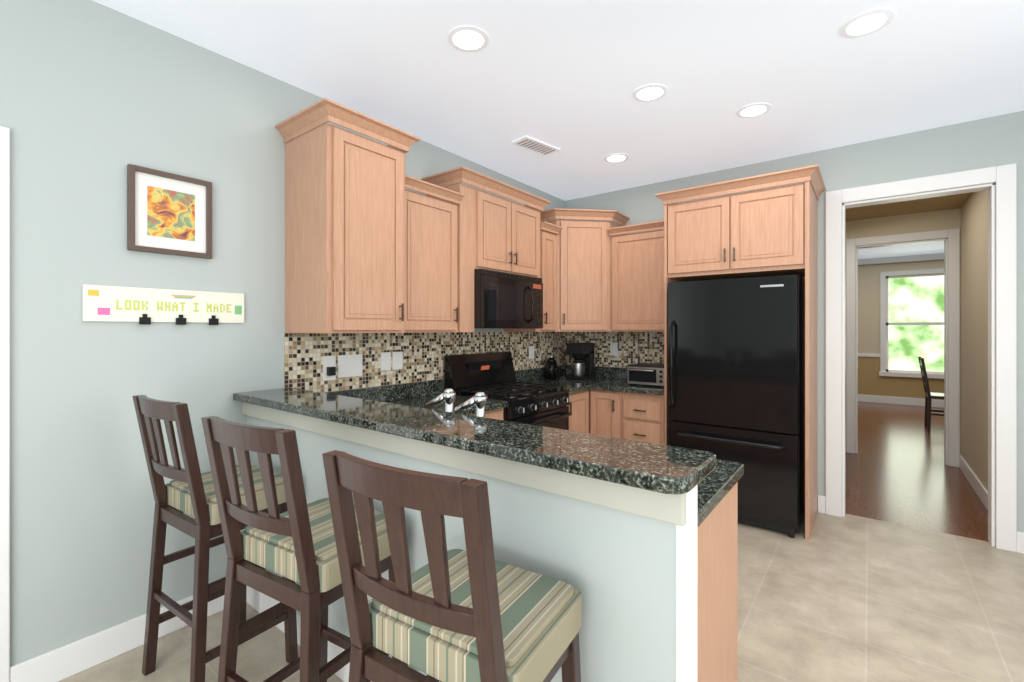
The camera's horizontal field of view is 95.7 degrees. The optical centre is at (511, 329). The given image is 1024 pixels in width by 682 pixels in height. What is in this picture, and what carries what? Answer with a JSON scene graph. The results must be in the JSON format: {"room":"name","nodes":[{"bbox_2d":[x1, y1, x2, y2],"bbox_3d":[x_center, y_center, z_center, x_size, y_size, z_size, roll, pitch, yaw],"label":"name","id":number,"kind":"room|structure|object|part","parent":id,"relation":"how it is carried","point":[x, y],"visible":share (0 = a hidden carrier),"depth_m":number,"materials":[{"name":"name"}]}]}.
{"room":"kitchen","nodes":[
{"label":"kitchen","id":0,"kind":"room"},
{"bbox_2d":[0,0,564,665],"bbox_3d":[-1.623,0.013,2.171,0.120,2.755,7.240,0,0,38],"label":"wall","id":1,"kind":"structure","parent":0,"point":[96,98],"depth_m":1.97,"materials":[{"name":"grey paint"}]},
{"bbox_2d":[0,126,9,681],"bbox_3d":[-2.178,0.320,1.334,0.020,2.140,0.997,0,0,38],"label":"door frame","id":2,"kind":"structure","parent":1,"relation":"attached to","point":[4,131],"depth_m":1.71,"materials":[{"name":"white wood"}]},
{"bbox_2d":[10,595,223,681],"bbox_3d":[-1.627,1.325,2.054,0.016,0.130,0.816,0,0,38],"label":"baseboard","id":3,"kind":"structure","parent":1,"relation":"attached to","point":[72,658],"depth_m":1.91,"materials":[{"name":"white wood"}]},
{"bbox_2d":[82,284,243,324],"bbox_3d":[-1.561,-0.104,2.133,0.020,0.162,0.615,0,0,38],"label":"sign board","id":4,"kind":"object","parent":1,"relation":"attached to","point":[144,306],"visible":1,"depth_m":2.09,"materials":[{"name":"white wood"}]},
{"bbox_2d":[127,164,211,258],"bbox_3d":[-1.561,-0.530,2.130,0.024,0.370,0.320,0,0,38],"label":"picture frame","id":5,"kind":"object","parent":1,"relation":"attached to","point":[169,213],"visible":1,"depth_m":2.12,"materials":[{"name":"brown metal"}]},
{"bbox_2d":[279,102,410,332],"bbox_3d":[-0.927,-0.544,2.612,0.440,1.124,0.488,0,0,38],"label":"upper cabinet","id":6,"kind":"object","parent":1,"relation":"attached to","point":[373,244],"depth_m":2.44,"materials":[{"name":"brown wood"}]},
{"bbox_2d":[411,186,462,332],"bbox_3d":[-0.653,-0.419,3.053,0.335,0.873,0.541,0,0,38],"label":"upper cabinet","id":7,"kind":"object","parent":1,"relation":"attached to","point":[436,276],"depth_m":2.99,"materials":[{"name":"brown wood"}]},
{"bbox_2d":[423,166,542,281],"bbox_3d":[-0.181,-0.760,3.650,0.355,0.654,0.977,0,0,38],"label":"upper cabinet","id":8,"kind":"object","parent":1,"relation":"attached to","point":[496,233],"depth_m":3.41,"materials":[{"name":"brown wood"}]},
{"bbox_2d":[474,269,542,328],"bbox_3d":[-0.110,-0.219,3.642,0.478,0.418,0.752,0,0,38],"label":"microwave","id":9,"kind":"object","parent":8,"relation":"attached to","point":[503,300],"visible":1,"depth_m":3.44,"materials":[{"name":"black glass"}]},
{"bbox_2d":[504,230,558,331],"bbox_3d":[0.175,-0.419,4.129,0.335,0.873,0.360,0,0,38],"label":"upper cabinet","id":10,"kind":"object","parent":1,"relation":"attached to","point":[549,282],"depth_m":4.05,"materials":[{"name":"brown wood"}]},
{"bbox_2d":[540,208,629,331],"bbox_3d":[0.628,-0.529,4.387,0.749,1.095,0.749,0,0,38],"label":"upper cabinet","id":11,"kind":"object","parent":1,"relation":"attached to","point":[583,273],"visible":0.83,"depth_m":4.20,"materials":[{"name":"brown wood"}]},
{"bbox_2d":[242,402,696,681],"bbox_3d":[-0.468,0.874,1.747,2.227,1.032,0.122,0,0,38],"label":"wall","id":12,"kind":"structure","parent":0,"point":[621,558],"depth_m":1.19,"materials":[{"name":"white paint"}]},
{"bbox_2d":[233,388,715,493],"bbox_3d":[-0.437,0.338,1.775,2.238,0.036,0.290,0,0,38],"label":"bar","id":13,"kind":"object","parent":12,"relation":"on","point":[661,468],"visible":0.98,"depth_m":1.35,"materials":[{"name":"stone"}]},
{"bbox_2d":[59,512,1023,681],"bbox_3d":[0.157,1.420,0.778,4.640,0.060,7.205,0,0,38],"label":"floor","id":14,"kind":"structure","parent":0,"point":[849,598],"depth_m":2.25,"materials":[{"name":"tile"}]},
{"bbox_2d":[132,395,297,681],"bbox_3d":[-1.212,0.824,1.897,0.460,1.132,0.459,0,0,34],"label":"stool","id":15,"kind":"object","parent":14,"relation":"on","point":[189,489],"visible":0.77,"depth_m":1.78,"materials":[{"name":"brown wood"}]},
{"bbox_2d":[201,416,407,681],"bbox_3d":[-0.640,0.824,1.456,0.460,1.132,0.459,0,0,31],"label":"stool","id":16,"kind":"object","parent":14,"relation":"on","point":[295,542],"visible":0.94,"depth_m":1.33,"materials":[{"name":"brown wood"}]},
{"bbox_2d":[322,450,581,681],"bbox_3d":[-0.118,0.824,1.054,0.460,1.132,0.459,0,0,32],"label":"stool","id":17,"kind":"object","parent":14,"relation":"on","point":[475,611],"visible":1,"depth_m":0.94,"materials":[{"name":"brown wood"}]},
{"bbox_2d":[472,408,502,419],"bbox_3d":[-0.461,0.953,3.016,0.684,0.876,0.656,0,0,38],"label":"base cabinet","id":18,"kind":"object","parent":14,"relation":"on","point":[497,413],"depth_m":3.03,"materials":[{"name":"brown wood"}]},
{"bbox_2d":[394,379,442,392],"bbox_3d":[-0.462,0.442,3.044,0.650,0.144,0.615,0,0,38],"label":"countertop","id":19,"kind":"structure","parent":18,"relation":"on","point":[431,384],"depth_m":3.34,"materials":[{"name":"stone"}]},
{"bbox_2d":[444,351,571,429],"bbox_3d":[0.000,0.790,3.557,0.696,1.200,0.756,0,0,38],"label":"stove","id":20,"kind":"object","parent":14,"relation":"on","point":[490,375],"visible":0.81,"depth_m":3.51,"materials":[{"name":"metal"}]},
{"bbox_2d":[567,389,591,433],"bbox_3d":[0.333,0.953,4.047,0.684,0.876,0.418,0,0,38],"label":"base cabinet","id":21,"kind":"object","parent":14,"relation":"on","point":[580,406],"depth_m":3.92,"materials":[{"name":"brown wood"}]},
{"bbox_2d":[592,389,619,437],"bbox_3d":[0.952,0.953,4.171,0.294,0.876,0.684,0,0,38],"label":"base cabinet","id":22,"kind":"object","parent":14,"relation":"on","point":[605,404],"depth_m":3.94,"materials":[{"name":"brown wood"}]},
{"bbox_2d":[514,369,591,393],"bbox_3d":[0.301,0.442,4.034,0.650,0.144,0.363,0,0,38],"label":"countertop","id":23,"kind":"structure","parent":22,"relation":"on","point":[526,375],"depth_m":4.26,"materials":[{"name":"stone"}]},
{"bbox_2d":[620,392,663,444],"bbox_3d":[1.231,0.953,3.997,0.361,0.876,0.620,0,0,38],"label":"base cabinet","id":24,"kind":"object","parent":14,"relation":"on","point":[632,416],"depth_m":3.75,"materials":[{"name":"brown wood"}]},
{"bbox_2d":[533,365,663,394],"bbox_3d":[0.859,0.442,4.254,1.265,0.144,0.666,0,0,38],"label":"countertop","id":25,"kind":"structure","parent":24,"relation":"on","point":[605,378],"depth_m":4.12,"materials":[{"name":"stone"}]},
{"bbox_2d":[546,355,557,379],"bbox_3d":[0.393,0.360,4.443,0.142,0.230,0.098,0,0,38],"label":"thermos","id":26,"kind":"object","parent":25,"relation":"on","point":[551,369],"visible":1,"depth_m":4.41,"materials":[{"name":"black metal"}]},
{"bbox_2d":[566,343,593,379],"bbox_3d":[0.674,0.302,4.517,0.195,0.345,0.240,0,0,38],"label":"coffee maker","id":27,"kind":"object","parent":25,"relation":"on","point":[583,361],"visible":1,"depth_m":4.45,"materials":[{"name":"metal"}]},
{"bbox_2d":[627,363,663,386],"bbox_3d":[1.212,0.389,4.004,0.341,0.172,0.357,0,0,38],"label":"toaster oven","id":28,"kind":"object","parent":25,"relation":"on","point":[646,373],"visible":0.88,"depth_m":3.90,"materials":[{"name":"metal"}]},
{"bbox_2d":[697,482,737,681],"bbox_3d":[0.381,0.953,1.574,0.581,0.876,0.635,0,0,38],"label":"base cabinet","id":29,"kind":"object","parent":14,"relation":"on","point":[717,535],"depth_m":1.43,"materials":[{"name":"brown wood"}]},
{"bbox_2d":[324,385,743,527],"bbox_3d":[-0.238,0.442,2.066,2.198,0.144,0.660,0,0,38],"label":"countertop","id":30,"kind":"structure","parent":29,"relation":"on","point":[718,483],"depth_m":2.81,"materials":[{"name":"stone"}]},
{"bbox_2d":[426,388,486,416],"bbox_3d":[-0.200,0.358,1.912,0.326,0.234,0.152,0,0,38],"label":"faucet","id":31,"kind":"object","parent":30,"relation":"on","point":[447,396],"visible":0.48,"depth_m":1.84,"materials":[{"name":"silver metal"}]},
{"bbox_2d":[284,332,663,392],"bbox_3d":[0.155,0.195,3.341,1.266,0.348,2.974,0,0,38],"label":"mosaic","id":32,"kind":"object","parent":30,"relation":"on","point":[423,355],"visible":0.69,"depth_m":3.37},
{"bbox_2d":[323,356,335,380],"bbox_3d":[-1.071,0.228,2.744,0.036,0.145,0.080,0,0,38],"label":"electrical outlet plate","id":33,"kind":"object","parent":32,"relation":"attached to","point":[329,361],"depth_m":2.74,"materials":[{"name":"white plastic"}]},
{"bbox_3d":[-1.069,0.245,2.742,0.030,0.050,0.040,0,0,38],"label":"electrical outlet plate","id":34,"kind":"part","parent":33,"relation":"part of","materials":[{"name":"black plastic"}]},
{"bbox_2d":[338,354,361,377],"bbox_3d":[-0.998,0.223,2.864,0.006,0.135,0.170,0,0,38],"label":"electrical outlet plate","id":35,"kind":"object","parent":32,"relation":"attached to","point":[349,365],"visible":1,"depth_m":2.86,"materials":[{"name":"white plastic"}]},
{"bbox_2d":[381,352,390,370],"bbox_3d":[-0.836,0.210,3.074,0.006,0.120,0.080,0,0,38],"label":"electrical outlet plate","id":36,"kind":"object","parent":32,"relation":"attached to","point":[385,361],"visible":1,"depth_m":3.07,"materials":[{"name":"white plastic"}]},
{"bbox_2d":[392,352,402,369],"bbox_3d":[-0.777,0.210,3.151,0.006,0.120,0.085,0,0,38],"label":"electrical outlet plate","id":37,"kind":"object","parent":32,"relation":"attached to","point":[397,360],"visible":1,"depth_m":3.15,"materials":[{"name":"white plastic"}]},
{"bbox_2d":[529,346,533,358],"bbox_3d":[0.187,0.215,4.403,0.006,0.120,0.085,0,0,38],"label":"electrical outlet plate","id":38,"kind":"object","parent":32,"relation":"attached to","point":[531,352],"visible":1,"depth_m":4.40,"materials":[{"name":"white plastic"}]},
{"bbox_2d":[610,342,617,355],"bbox_3d":[1.001,0.190,4.553,0.080,0.130,0.006,0,0,38],"label":"electrical outlet plate","id":39,"kind":"object","parent":32,"relation":"attached to","point":[613,348],"visible":1,"depth_m":4.55,"materials":[{"name":"white plastic"}]},
{"bbox_2d":[668,275,804,537],"bbox_3d":[1.712,0.512,3.535,0.856,1.755,0.725,0,0,38],"label":"fridge","id":40,"kind":"object","parent":14,"relation":"on","point":[736,369],"visible":0.75,"depth_m":3.24,"materials":[{"name":"metal"}]},
{"bbox_2d":[655,164,825,539],"bbox_3d":[1.750,0.162,3.576,1.076,2.457,0.654,0,0,38],"label":"tall cabinet","id":41,"kind":"object","parent":14,"relation":"on","point":[765,232],"visible":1,"depth_m":3.31,"materials":[{"name":"brown wood"}]},
{"bbox_2d":[93,0,1023,200],"bbox_3d":[0.168,-1.415,0.792,4.640,0.100,7.240,0,0,38],"label":"ceiling","id":42,"kind":"structure","parent":0,"point":[567,78],"depth_m":2.44,"materials":[{"name":"white paint"}]},
{"bbox_2d":[447,26,488,51],"bbox_3d":[-0.204,-1.361,2.177,0.196,0.006,0.196,0,0,38],"label":"recessed light","id":43,"kind":"object","parent":42,"relation":"in","point":[468,38],"visible":1,"depth_m":2.17,"materials":[{"name":"white plastic"}]},
{"bbox_2d":[512,136,559,155],"bbox_3d":[0.182,-1.357,3.432,0.360,0.013,0.150,0,0,-42],"label":"ceiling vent","id":44,"kind":"object","parent":42,"relation":"in","point":[535,145],"visible":0.98,"depth_m":3.41,"materials":[{"name":"metal"}]},
{"bbox_2d":[604,153,628,162],"bbox_3d":[0.827,-1.361,3.680,0.196,0.006,0.196,0,0,38],"label":"recessed light","id":45,"kind":"object","parent":42,"relation":"in","point":[615,157],"visible":1,"depth_m":3.66,"materials":[{"name":"white plastic"}]},
{"bbox_2d":[632,84,667,101],"bbox_3d":[0.794,-1.361,2.670,0.196,0.006,0.196,0,0,38],"label":"recessed light","id":46,"kind":"object","parent":42,"relation":"in","point":[648,92],"visible":1,"depth_m":2.66,"materials":[{"name":"white plastic"}]},
{"bbox_2d":[736,103,770,117],"bbox_3d":[1.501,-1.361,2.883,0.196,0.006,0.196,0,0,38],"label":"recessed light","id":47,"kind":"object","parent":42,"relation":"in","point":[752,110],"visible":1,"depth_m":2.88,"materials":[{"name":"white plastic"}]},
{"bbox_2d":[839,8,894,37],"bbox_3d":[1.579,-1.361,2.066,0.196,0.006,0.196,0,0,38],"label":"recessed light","id":48,"kind":"object","parent":42,"relation":"in","point":[867,23],"visible":1,"depth_m":2.06,"materials":[{"name":"white plastic"}]},
{"bbox_2d":[565,110,1023,546],"bbox_3d":[2.388,0.013,3.576,4.520,2.755,0.120,0,0,38],"label":"wall","id":49,"kind":"structure","parent":0,"point":[998,140],"depth_m":3.31,"materials":[{"name":"grey paint"}]},
{"bbox_2d":[607,220,663,331],"bbox_3d":[1.213,-0.450,4.165,0.596,0.935,0.377,0,0,38],"label":"upper cabinet","id":50,"kind":"object","parent":49,"relation":"attached to","point":[636,282],"visible":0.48,"depth_m":4.07,"materials":[{"name":"brown wood"}]},
{"bbox_2d":[826,163,1016,551],"bbox_3d":[2.804,0.175,3.256,0.990,2.430,0.160,0,0,38],"label":"door frame","id":51,"kind":"structure","parent":49,"relation":"attached to","point":[998,184],"depth_m":3.43,"materials":[{"name":"white wood"}]},
{"bbox_2d":[1017,531,1023,553],"bbox_3d":[3.585,1.325,2.566,1.090,0.130,0.020,0,0,38],"label":"baseboard","id":52,"kind":"structure","parent":49,"relation":"attached to","point":[1020,535],"depth_m":2.88,"materials":[{"name":"white wood"}]},
{"bbox_2d":[858,260,943,399],"bbox_3d":[6.849,0.013,8.976,7.000,2.755,0.120,0,0,38],"label":"wall","id":53,"kind":"structure","parent":0,"point":[871,381],"depth_m":8.84,"materials":[{"name":"beige paint"}]},
{"bbox_2d":[858,253,943,356],"bbox_3d":[6.797,-0.422,8.908,6.760,1.885,0.050,0,0,38],"label":"trim","id":54,"kind":"structure","parent":53,"relation":"attached to","point":[909,258],"depth_m":8.61,"materials":[{"name":"white wood"}]},
{"bbox_2d":[858,394,943,407],"bbox_3d":[6.807,1.320,8.922,6.760,0.140,0.016,0,0,38],"label":"baseboard","id":55,"kind":"structure","parent":53,"relation":"attached to","point":[861,398],"depth_m":8.62,"materials":[{"name":"white wood"}]},
{"bbox_2d":[879,268,943,378],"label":"dining window","id":56,"kind":"structure","parent":53,"relation":"in","point":[884,324],"depth_m":8.70,"materials":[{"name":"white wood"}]},
{"bbox_2d":[858,242,943,258],"bbox_3d":[5.436,-1.415,7.141,7.000,0.100,4.750,0,0,38],"label":"ceiling","id":57,"kind":"structure","parent":0,"point":[906,250],"depth_m":7.99,"materials":[{"name":"white paint"}]},
{"bbox_2d":[846,208,960,454],"bbox_3d":[2.923,0.080,6.004,4.165,2.620,0.120,0,0,38],"label":"wall","id":58,"kind":"structure","parent":0,"point":[918,222],"depth_m":4.92,"materials":[{"name":"beige paint"}]},
{"bbox_2d":[846,192,972,220],"bbox_3d":[3.301,-1.280,4.368,7.000,0.100,2.250,0,0,38],"label":"ceiling","id":59,"kind":"structure","parent":0,"point":[955,201],"depth_m":4.67,"materials":[{"name":"beige paint"}]},
{"bbox_2d":[845,401,988,541],"bbox_3d":[4.739,1.420,6.236,7.000,0.060,7.035,0,0,38],"label":"floor","id":60,"kind":"structure","parent":0,"point":[898,471],"depth_m":4.33,"materials":[{"name":"brown wood"}]},
{"bbox_2d":[918,357,943,430],"bbox_3d":[5.980,0.890,6.413,0.524,1.000,0.440,0,0,38],"label":"dining chair","id":61,"kind":"object","parent":60,"relation":"on","point":[929,396],"visible":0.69,"depth_m":6.38,"materials":[{"name":"brown wood"}]},
{"bbox_2d":[961,190,987,490],"bbox_3d":[3.932,0.080,3.807,0.115,2.620,2.130,0,0,38],"label":"wall","id":62,"kind":"structure","parent":0,"point":[974,331],"depth_m":4.04,"materials":[{"name":"beige paint"}]},
{"bbox_2d":[959,455,987,510],"bbox_3d":[3.874,1.325,3.839,0.016,0.130,2.110,0,0,38],"label":"baseboard","id":63,"kind":"structure","parent":62,"relation":"attached to","point":[976,484],"depth_m":3.99,"materials":[{"name":"white wood"}]}
]}

